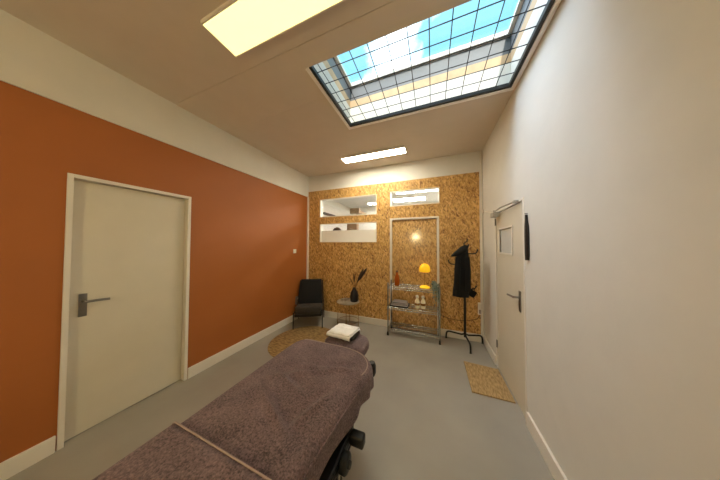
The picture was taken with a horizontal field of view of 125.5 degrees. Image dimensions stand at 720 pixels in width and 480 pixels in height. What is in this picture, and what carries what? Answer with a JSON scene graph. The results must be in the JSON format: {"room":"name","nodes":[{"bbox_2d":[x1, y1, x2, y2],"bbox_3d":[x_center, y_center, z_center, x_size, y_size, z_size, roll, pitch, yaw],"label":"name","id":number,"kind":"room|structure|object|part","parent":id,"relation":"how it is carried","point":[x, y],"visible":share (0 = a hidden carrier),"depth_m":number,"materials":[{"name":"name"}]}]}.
{"room":"massage room","nodes":[
{"label":"massage room","id":0,"kind":"room"},
{"bbox_2d":[0,81,306,462],"bbox_3d":[-2.153,0.271,1.743,0.150,2.552,5.100,0,-1,21],"label":"wall","id":1,"kind":"structure","parent":0,"point":[246,274],"depth_m":1.47,"materials":[{"name":"paint"}]},
{"bbox_2d":[0,436,55,479],"bbox_3d":[-2.607,1.455,0.327,0.018,0.118,2.185,0,-1,21],"label":"baseboard","id":2,"kind":"structure","parent":1,"relation":"attached to","point":[29,457],"depth_m":1.25,"materials":[{"name":"white paint"}]},
{"bbox_2d":[56,173,190,450],"bbox_3d":[-2.115,0.524,1.752,0.122,2.046,0.771,0,-1,21],"label":"door","id":3,"kind":"structure","parent":1,"relation":"in","point":[125,318],"depth_m":1.66,"materials":[{"name":"white paint"}]},
{"bbox_3d":[-2.218,0.521,1.483,0.005,0.180,0.040,0,-1,21],"label":"handle plate","id":4,"kind":"part","parent":3,"relation":"part of","materials":[{"name":"metal"}]},
{"bbox_3d":[-2.169,0.494,1.524,0.056,0.024,0.131,0,-1,21],"label":"lever","id":5,"kind":"part","parent":3,"relation":"part of","materials":[{"name":"metal"}]},
{"bbox_2d":[0,9,308,196],"bbox_3d":[-2.142,-1.231,1.774,0.164,0.452,5.100,0,-1,21],"label":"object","id":6,"kind":"structure","parent":1,"relation":"attached to","point":[32,60],"depth_m":1.60,"materials":[{"name":"white paint"}]},
{"bbox_2d":[188,315,299,378],"bbox_3d":[-1.546,1.520,3.055,0.018,0.118,2.100,0,-1,21],"label":"baseboard","id":7,"kind":"structure","parent":1,"relation":"attached to","point":[203,365],"depth_m":2.56,"materials":[{"name":"white paint"}]},
{"bbox_2d":[306,197,308,278],"bbox_3d":[-1.149,0.327,4.071,0.033,2.550,0.029,0,-1,21],"label":"trim","id":8,"kind":"structure","parent":1,"relation":"attached to","point":[307,270],"depth_m":4.07,"materials":[{"name":"white paint"}]},
{"bbox_2d":[6,316,554,479],"bbox_3d":[-0.545,1.597,1.086,3.610,0.120,5.300,0,-1,21],"label":"floor","id":9,"kind":"structure","parent":0,"point":[422,418],"depth_m":1.59,"materials":[{"name":"grey concrete"}]},
{"bbox_2d":[268,326,329,356],"bbox_3d":[-0.871,1.572,2.898,1.026,0.008,1.026,0,-1,21],"label":"round rug","id":10,"kind":"object","parent":9,"relation":"on","point":[285,339],"visible":0.39,"depth_m":2.99,"materials":[{"name":"wicker"}]},
{"bbox_2d":[293,279,323,328],"bbox_3d":[-0.962,1.193,3.564,0.524,0.803,0.536,0,-1,-8],"label":"armchair","id":11,"kind":"object","parent":9,"relation":"on","point":[309,304],"visible":1,"depth_m":3.64,"materials":[{"name":"grey fabric"}]},
{"bbox_3d":[-0.961,1.385,3.544,0.476,0.113,0.475,0,-1,-8],"label":"seat frame","id":12,"kind":"part","parent":11,"relation":"part of","materials":[{"name":"black metal"}]},
{"bbox_3d":[-0.956,1.287,3.514,0.470,0.190,0.440,0,-1,-8],"label":"seat","id":13,"kind":"part","parent":11,"relation":"part of","materials":[{"name":"grey fabric"}]},
{"bbox_3d":[-0.983,1.028,3.727,0.457,0.466,0.215,0,-1,-8],"label":"backrest","id":14,"kind":"part","parent":11,"relation":"part of","materials":[{"name":"grey fabric"}]},
{"bbox_3d":[-0.717,1.078,3.593,0.044,0.526,0.504,0,-1,-12],"label":"frame","id":15,"kind":"part","parent":11,"relation":"part of","materials":[{"name":"black metal"}]},
{"bbox_2d":[319,360,375,479],"bbox_3d":[-0.486,1.193,0.734,0.780,0.672,2.202,0,-1,21],"label":"massage table","id":16,"kind":"object","parent":9,"relation":"on","point":[339,463],"visible":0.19,"depth_m":0.89,"materials":[{"name":"black plastic"}]},
{"bbox_2d":[181,339,373,479],"bbox_3d":[-0.567,0.891,0.621,0.797,0.171,1.992,0,-1,21],"label":"towel","id":17,"kind":"object","parent":16,"relation":"on","point":[286,419],"visible":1,"depth_m":0.92,"materials":[{"name":"brown fabric"}]},
{"bbox_2d":[92,421,271,479],"bbox_3d":[-0.741,0.908,0.232,0.775,0.219,1.056,0,-1,21],"label":"towel","id":18,"kind":"object","parent":17,"relation":"on","point":[177,452],"visible":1,"depth_m":0.68,"materials":[{"name":"brown fabric"}]},
{"bbox_3d":[-0.304,1.036,0.461,0.088,0.145,1.285,0,-1,21],"label":"rail","id":19,"kind":"part","parent":16,"relation":"part of","materials":[{"name":"black metal"}]},
{"bbox_2d":[325,334,368,355],"bbox_3d":[-0.114,0.909,1.647,0.394,0.092,0.305,0,-1,21],"label":"towel","id":20,"kind":"object","parent":16,"relation":"on","point":[360,343],"visible":0.47,"depth_m":1.56,"materials":[{"name":"brown fabric"}]},
{"bbox_2d":[349,331,359,340],"bbox_3d":[-0.117,0.841,1.663,0.197,0.034,0.148,0,-1,27],"label":"pad","id":21,"kind":"object","parent":20,"relation":"on","point":[355,335],"visible":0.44,"depth_m":1.60,"materials":[{"name":"black fabric"}]},
{"bbox_2d":[326,323,359,340],"bbox_3d":[-0.146,0.818,1.666,0.233,0.056,0.204,0,-1,27],"label":"folded cloth","id":22,"kind":"object","parent":21,"relation":"on","point":[343,331],"visible":0.99,"depth_m":1.62,"materials":[{"name":"white fabric"}]},
{"bbox_3d":[-0.014,1.054,0.984,0.079,0.055,0.050,0,-1,21],"label":"control knob","id":23,"kind":"part","parent":16,"relation":"part of","materials":[{"name":"black plastic"}]},
{"bbox_3d":[-0.001,0.947,1.371,0.238,0.097,0.059,0,-1,4],"label":"adjuster lever","id":24,"kind":"part","parent":16,"relation":"part of","materials":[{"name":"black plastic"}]},
{"bbox_2d":[337,298,358,325],"bbox_3d":[-0.223,1.363,3.451,0.420,0.456,0.420,0,-1,21],"label":"side table","id":25,"kind":"object","parent":9,"relation":"on","point":[344,301],"visible":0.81,"depth_m":3.42,"materials":[{"name":"grey metal"}]},
{"bbox_2d":[349,268,366,301],"bbox_3d":[-0.022,0.809,3.424,0.362,0.652,0.156,0,-1,21],"label":"vase","id":26,"kind":"object","parent":25,"relation":"on","point":[354,294],"visible":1,"depth_m":3.40,"materials":[{"name":"black ceramic"}]},
{"bbox_2d":[387,280,440,344],"bbox_3d":[0.889,1.149,3.088,0.831,0.874,0.303,0,-1,21],"label":"wire shelving unit","id":27,"kind":"object","parent":9,"relation":"on","point":[391,283],"visible":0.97,"depth_m":3.06,"materials":[{"name":"silver metal"}]},
{"bbox_3d":[0.469,1.119,3.107,0.026,0.815,0.025,0,-1,21],"label":"post","id":28,"kind":"part","parent":27,"relation":"part of","materials":[{"name":"silver metal"}]},
{"bbox_3d":[0.566,1.125,3.359,0.026,0.815,0.025,0,-1,21],"label":"post","id":29,"kind":"part","parent":27,"relation":"part of","materials":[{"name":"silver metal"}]},
{"bbox_2d":[395,271,398,285],"bbox_3d":[0.637,0.654,3.192,0.082,0.250,0.082,0,-1,21],"label":"bottle","id":30,"kind":"object","parent":27,"relation":"on","point":[396,275],"visible":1,"depth_m":3.16,"materials":[{"name":"orange glass"}]},
{"bbox_2d":[390,302,409,307],"bbox_3d":[0.679,1.103,3.166,0.302,0.022,0.222,0,-1,21],"label":"tray","id":31,"kind":"object","parent":27,"relation":"on","point":[391,302],"visible":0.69,"depth_m":3.08,"materials":[{"name":"black plastic"}]},
{"bbox_3d":[0.677,1.098,3.166,0.270,0.018,0.190,0,-1,21],"label":"booklet","id":32,"kind":"object","parent":31,"relation":"on","visible":0},
{"bbox_2d":[391,302,407,305],"bbox_3d":[0.681,1.078,3.165,0.265,0.022,0.193,0,-1,21],"label":"booklet","id":33,"kind":"object","parent":32,"relation":"on","point":[407,302],"visible":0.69,"depth_m":3.09,"materials":[{"name":"grey paper"}]},
{"bbox_2d":[392,299,407,304],"bbox_3d":[0.685,1.054,3.164,0.230,0.024,0.160,0,-1,24],"label":"booklet","id":34,"kind":"object","parent":33,"relation":"on","point":[397,301],"visible":1,"depth_m":3.14,"materials":[{"name":"grey paper"}]},
{"bbox_3d":[0.888,1.493,3.080,0.829,0.044,0.301,0,-1,21],"label":"wire shelf","id":35,"kind":"part","parent":27,"relation":"part of","materials":[{"name":"silver metal"}]},
{"bbox_3d":[0.889,1.135,3.088,0.829,0.044,0.301,0,-1,21],"label":"wire shelf","id":36,"kind":"part","parent":27,"relation":"part of","materials":[{"name":"silver metal"}]},
{"bbox_3d":[0.890,0.800,3.096,0.829,0.044,0.301,0,-1,21],"label":"wire shelf","id":37,"kind":"part","parent":27,"relation":"part of","materials":[{"name":"silver metal"}]},
{"bbox_2d":[415,295,419,308],"bbox_3d":[0.937,1.008,3.035,0.080,0.208,0.080,0,-1,21],"label":"bottle","id":38,"kind":"object","parent":27,"relation":"on","point":[417,302],"visible":1,"depth_m":3.01,"materials":[{"name":"white paint"}]},
{"bbox_2d":[420,295,425,308],"bbox_3d":[1.024,1.008,3.012,0.080,0.208,0.080,0,-1,21],"label":"bottle","id":39,"kind":"object","parent":27,"relation":"on","point":[423,303],"visible":1,"depth_m":2.99,"materials":[{"name":"white paint"}]},
{"bbox_2d":[419,264,429,288],"bbox_3d":[1.058,0.581,3.030,0.172,0.392,0.172,0,-1,21],"label":"table lamp","id":40,"kind":"object","parent":27,"relation":"on","point":[425,268],"visible":1,"depth_m":2.98,"materials":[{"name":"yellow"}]},
{"bbox_3d":[1.058,0.454,3.033,0.172,0.137,0.172,0,-1,21],"label":"lamp shade","id":41,"kind":"part","parent":40,"relation":"part of","materials":[{"name":"orange"}]},
{"bbox_2d":[431,281,439,304],"bbox_3d":[1.175,0.823,2.892,0.135,0.341,0.238,0,-1,21],"label":"potted plant","id":42,"kind":"object","parent":27,"relation":"on","point":[434,284],"visible":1,"depth_m":2.84,"materials":[{"name":"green plant"}]},
{"bbox_3d":[1.211,1.115,2.819,0.026,0.815,0.025,0,-1,21],"label":"post","id":43,"kind":"part","parent":27,"relation":"part of","materials":[{"name":"silver metal"}]},
{"bbox_2d":[445,239,483,353],"bbox_3d":[1.577,0.781,2.779,0.537,1.601,0.394,0,-1,21],"label":"coat stand","id":44,"kind":"object","parent":9,"relation":"on","point":[465,334],"visible":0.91,"depth_m":2.81,"materials":[{"name":"black metal"}]},
{"bbox_3d":[1.497,1.484,2.913,0.302,0.185,0.025,-1,-2,45],"label":"leg","id":45,"kind":"part","parent":44,"relation":"part of","materials":[{"name":"black metal"}]},
{"bbox_2d":[451,245,470,297],"bbox_3d":[1.483,0.454,2.735,0.254,0.764,0.177,0,-1,21],"label":"coat","id":46,"kind":"object","parent":44,"relation":"hanging from","point":[462,269],"visible":1,"depth_m":2.68,"materials":[{"name":"black fabric"}]},
{"bbox_2d":[451,245,467,256],"bbox_3d":[1.473,0.161,2.745,0.230,0.179,0.140,0,-1,21],"label":"hanger","id":47,"kind":"object","parent":46,"relation":"attached to","point":[462,251],"depth_m":2.69,"materials":[{"name":"black fabric"}]},
{"bbox_3d":[1.568,1.479,2.698,0.025,0.185,0.266,0,-1,14],"label":"leg","id":48,"kind":"part","parent":44,"relation":"part of","materials":[{"name":"black metal"}]},
{"bbox_2d":[469,288,476,297],"bbox_3d":[1.672,0.788,2.765,0.123,0.143,0.051,0,-1,21],"label":"pouch","id":49,"kind":"object","parent":44,"relation":"hanging from","point":[472,293],"visible":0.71,"depth_m":2.74,"materials":[{"name":"black fabric"}]},
{"bbox_3d":[1.737,1.482,2.828,0.305,0.185,0.025,0,-1,-5],"label":"leg","id":50,"kind":"part","parent":44,"relation":"part of","materials":[{"name":"black metal"}]},
{"bbox_2d":[464,361,515,403],"bbox_3d":[1.411,1.559,2.079,0.363,0.013,0.535,0,-1,21],"label":"door mat","id":51,"kind":"object","parent":9,"relation":"on","point":[483,380],"visible":1,"depth_m":2.02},
{"bbox_2d":[0,0,561,207],"bbox_3d":[-0.122,-1.482,2.927,4.125,0.124,8.900,0,-1,21],"label":"ceiling","id":52,"kind":"structure","parent":0,"point":[265,97],"depth_m":1.63,"materials":[{"name":"paint"}]},
{"bbox_2d":[200,0,345,57],"bbox_3d":[-0.460,-1.451,1.128,1.196,0.029,0.241,0,-1,21],"label":"recessed light","id":53,"kind":"object","parent":52,"relation":"in","point":[241,26],"visible":1,"depth_m":1.20,"materials":[{"name":"white paint"}]},
{"bbox_2d":[341,145,405,162],"bbox_3d":[0.208,-1.405,3.073,1.071,0.029,0.191,0,-1,21],"label":"recessed light","id":54,"kind":"object","parent":52,"relation":"in","point":[401,149],"visible":1,"depth_m":3.02,"materials":[{"name":"white paint"}]},
{"bbox_2d":[392,196,425,201],"bbox_3d":[1.590,-1.329,6.040,1.016,0.029,0.466,0,-1,21],"label":"recessed light","id":55,"kind":"object","parent":52,"relation":"in","point":[415,198],"visible":0.89,"depth_m":6.02,"materials":[{"name":"white paint"}]},
{"bbox_2d":[396,189,437,193],"bbox_3d":[1.643,-1.355,4.867,1.466,0.029,0.616,0,-1,21],"label":"recessed light","id":56,"kind":"object","parent":52,"relation":"in","point":[435,189],"visible":0.23,"depth_m":5.11,"materials":[{"name":"white paint"}]},
{"bbox_2d":[306,0,560,129],"bbox_3d":[0.500,-1.728,1.665,1.767,0.578,0.952,0,-1,21],"label":"window","id":57,"kind":"structure","parent":52,"relation":"attached to","point":[494,64],"depth_m":1.89,"materials":[{"name":"white paint"}]},
{"bbox_3d":[0.501,-1.982,1.670,1.767,0.070,0.952,0,-1,21],"label":"sash","id":58,"kind":"part","parent":57,"relation":"part of","materials":[{"name":"white paint"}]},
{"bbox_2d":[323,200,350,230],"bbox_3d":[-1.061,0.147,6.044,0.100,3.000,3.500,0,-1,21],"label":"wall","id":59,"kind":"structure","parent":0,"point":[335,208],"depth_m":6.39,"materials":[{"name":"white paint"}]},
{"bbox_2d":[351,202,435,229],"bbox_3d":[1.446,0.177,7.000,4.080,3.000,0.100,0,-1,21],"label":"wall","id":60,"kind":"structure","parent":0,"point":[368,210],"depth_m":7.40,"materials":[{"name":"white paint"}]},
{"bbox_2d":[350,208,365,214],"bbox_3d":[0.002,-1.002,6.945,0.340,0.175,1.100,0,-1,21],"label":"upper cabinet","id":61,"kind":"object","parent":60,"relation":"attached to","point":[357,211],"visible":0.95,"depth_m":6.46,"materials":[{"name":"brown wood"}]},
{"bbox_2d":[308,172,480,333],"bbox_3d":[0.381,0.262,3.548,3.265,2.668,0.100,0,-1,21],"label":"wall","id":62,"kind":"structure","parent":0,"point":[458,211],"depth_m":3.46,"materials":[{"name":"brown wood"}]},
{"bbox_2d":[320,222,376,241],"bbox_3d":[-0.258,-0.148,3.802,1.265,0.390,0.100,0,-1,21],"label":"window","id":63,"kind":"structure","parent":62,"relation":"in","point":[339,235],"depth_m":3.79,"materials":[{"name":"white glass"}]},
{"bbox_2d":[320,194,376,217],"bbox_3d":[-0.256,-0.677,3.814,1.265,0.383,0.100,0,-1,21],"label":"window","id":64,"kind":"structure","parent":62,"relation":"in","point":[321,201],"depth_m":3.84,"materials":[{"name":"white paint"}]},
{"bbox_2d":[324,310,389,326],"bbox_3d":[-0.296,1.539,3.718,1.801,0.118,0.018,0,-1,21],"label":"baseboard","id":65,"kind":"structure","parent":62,"relation":"attached to","point":[362,319],"depth_m":3.61,"materials":[{"name":"white paint"}]},
{"bbox_2d":[309,151,479,191],"bbox_3d":[0.409,-1.240,3.580,3.310,0.336,0.088,0,-1,21],"label":"trim","id":66,"kind":"structure","parent":62,"relation":"attached to","point":[464,163],"depth_m":3.40,"materials":[{"name":"white paint"}]},
{"bbox_2d":[390,216,438,334],"bbox_3d":[0.955,0.596,3.296,0.837,1.992,0.089,0,-1,21],"label":"door","id":67,"kind":"structure","parent":62,"relation":"in","point":[413,243],"depth_m":3.27,"materials":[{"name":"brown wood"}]},
{"bbox_2d":[390,187,439,206],"bbox_3d":[0.970,-0.757,3.339,0.847,0.276,0.100,0,-1,21],"label":"window","id":68,"kind":"structure","parent":62,"relation":"in","point":[434,188],"depth_m":3.32,"materials":[{"name":"white paint"}]},
{"bbox_2d":[441,328,482,342],"bbox_3d":[1.617,1.528,2.974,0.612,0.118,0.018,0,-1,21],"label":"baseboard","id":69,"kind":"structure","parent":62,"relation":"attached to","point":[443,331],"depth_m":2.97,"materials":[{"name":"white paint"}]},
{"bbox_2d":[478,302,480,314],"bbox_3d":[1.855,1.065,2.876,0.038,0.180,0.048,0,-1,21],"label":"wall box","id":70,"kind":"object","parent":62,"relation":"attached to","point":[479,304],"visible":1,"depth_m":2.86,"materials":[{"name":"white paint"}]},
{"bbox_2d":[480,151,483,334],"bbox_3d":[1.900,0.032,2.894,0.032,2.872,0.028,0,-1,21],"label":"vertical pipe","id":71,"kind":"object","parent":62,"relation":"attached to","point":[481,219],"visible":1,"depth_m":2.88,"materials":[{"name":"white metal"}]},
{"bbox_2d":[482,0,719,479],"bbox_3d":[1.091,0.028,0.541,0.150,3.004,5.200,0,-1,21],"label":"wall","id":72,"kind":"structure","parent":0,"point":[608,136],"depth_m":0.78,"materials":[{"name":"white paint"}]},
{"bbox_2d":[479,172,483,334],"bbox_3d":[1.923,0.253,2.949,0.046,2.668,0.100,0,-1,21],"label":"trim","id":73,"kind":"structure","parent":72,"relation":"attached to","point":[479,172],"depth_m":2.91,"materials":[{"name":"white paint"}]},
{"bbox_2d":[490,197,526,417],"bbox_3d":[1.566,0.599,1.963,0.140,1.930,0.800,0,-1,21],"label":"door","id":74,"kind":"structure","parent":72,"relation":"in","point":[511,357],"depth_m":1.87,"materials":[{"name":"white paint"}]},
{"bbox_3d":[1.522,-0.349,1.977,0.051,0.025,0.575,0,-1,18],"label":"closer arm","id":75,"kind":"part","parent":74,"relation":"part of","materials":[{"name":"silver metal"}]},
{"bbox_3d":[1.603,0.008,2.022,0.008,0.265,0.360,0,-1,21],"label":"pane","id":76,"kind":"part","parent":74,"relation":"part of","materials":[{"name":"glass"}]},
{"bbox_3d":[1.464,0.563,1.698,0.006,0.190,0.040,0,-1,21],"label":"handle plate","id":77,"kind":"part","parent":74,"relation":"part of","materials":[{"name":"metal"}]},
{"bbox_2d":[483,335,566,479],"bbox_3d":[0.990,1.470,0.492,0.018,0.118,5.100,0,-1,21],"label":"baseboard","id":78,"kind":"structure","parent":72,"relation":"attached to","point":[555,469],"depth_m":1.34,"materials":[{"name":"white paint"}]},
{"bbox_2d":[524,213,529,260],"bbox_3d":[1.390,-0.028,1.548,0.019,0.394,0.054,0,-1,21],"label":"wall ornament","id":79,"kind":"object","parent":72,"relation":"attached to","point":[526,226],"visible":1,"depth_m":1.53,"materials":[{"name":"black metal"}]},
{"bbox_3d":[0.806,1.688,5.334,4.080,0.100,3.600,0,-1,21],"label":"floor","id":80,"kind":"structure","parent":0,"visible":0},
{"bbox_2d":[347,224,358,229],"bbox_3d":[-0.255,0.520,6.526,0.370,2.280,0.200,0,-1,21],"label":"wooden post","id":81,"kind":"object","parent":80,"relation":"on","point":[349,226],"visible":0.02,"depth_m":6.46,"materials":[{"name":"brown wood"}]}
]}

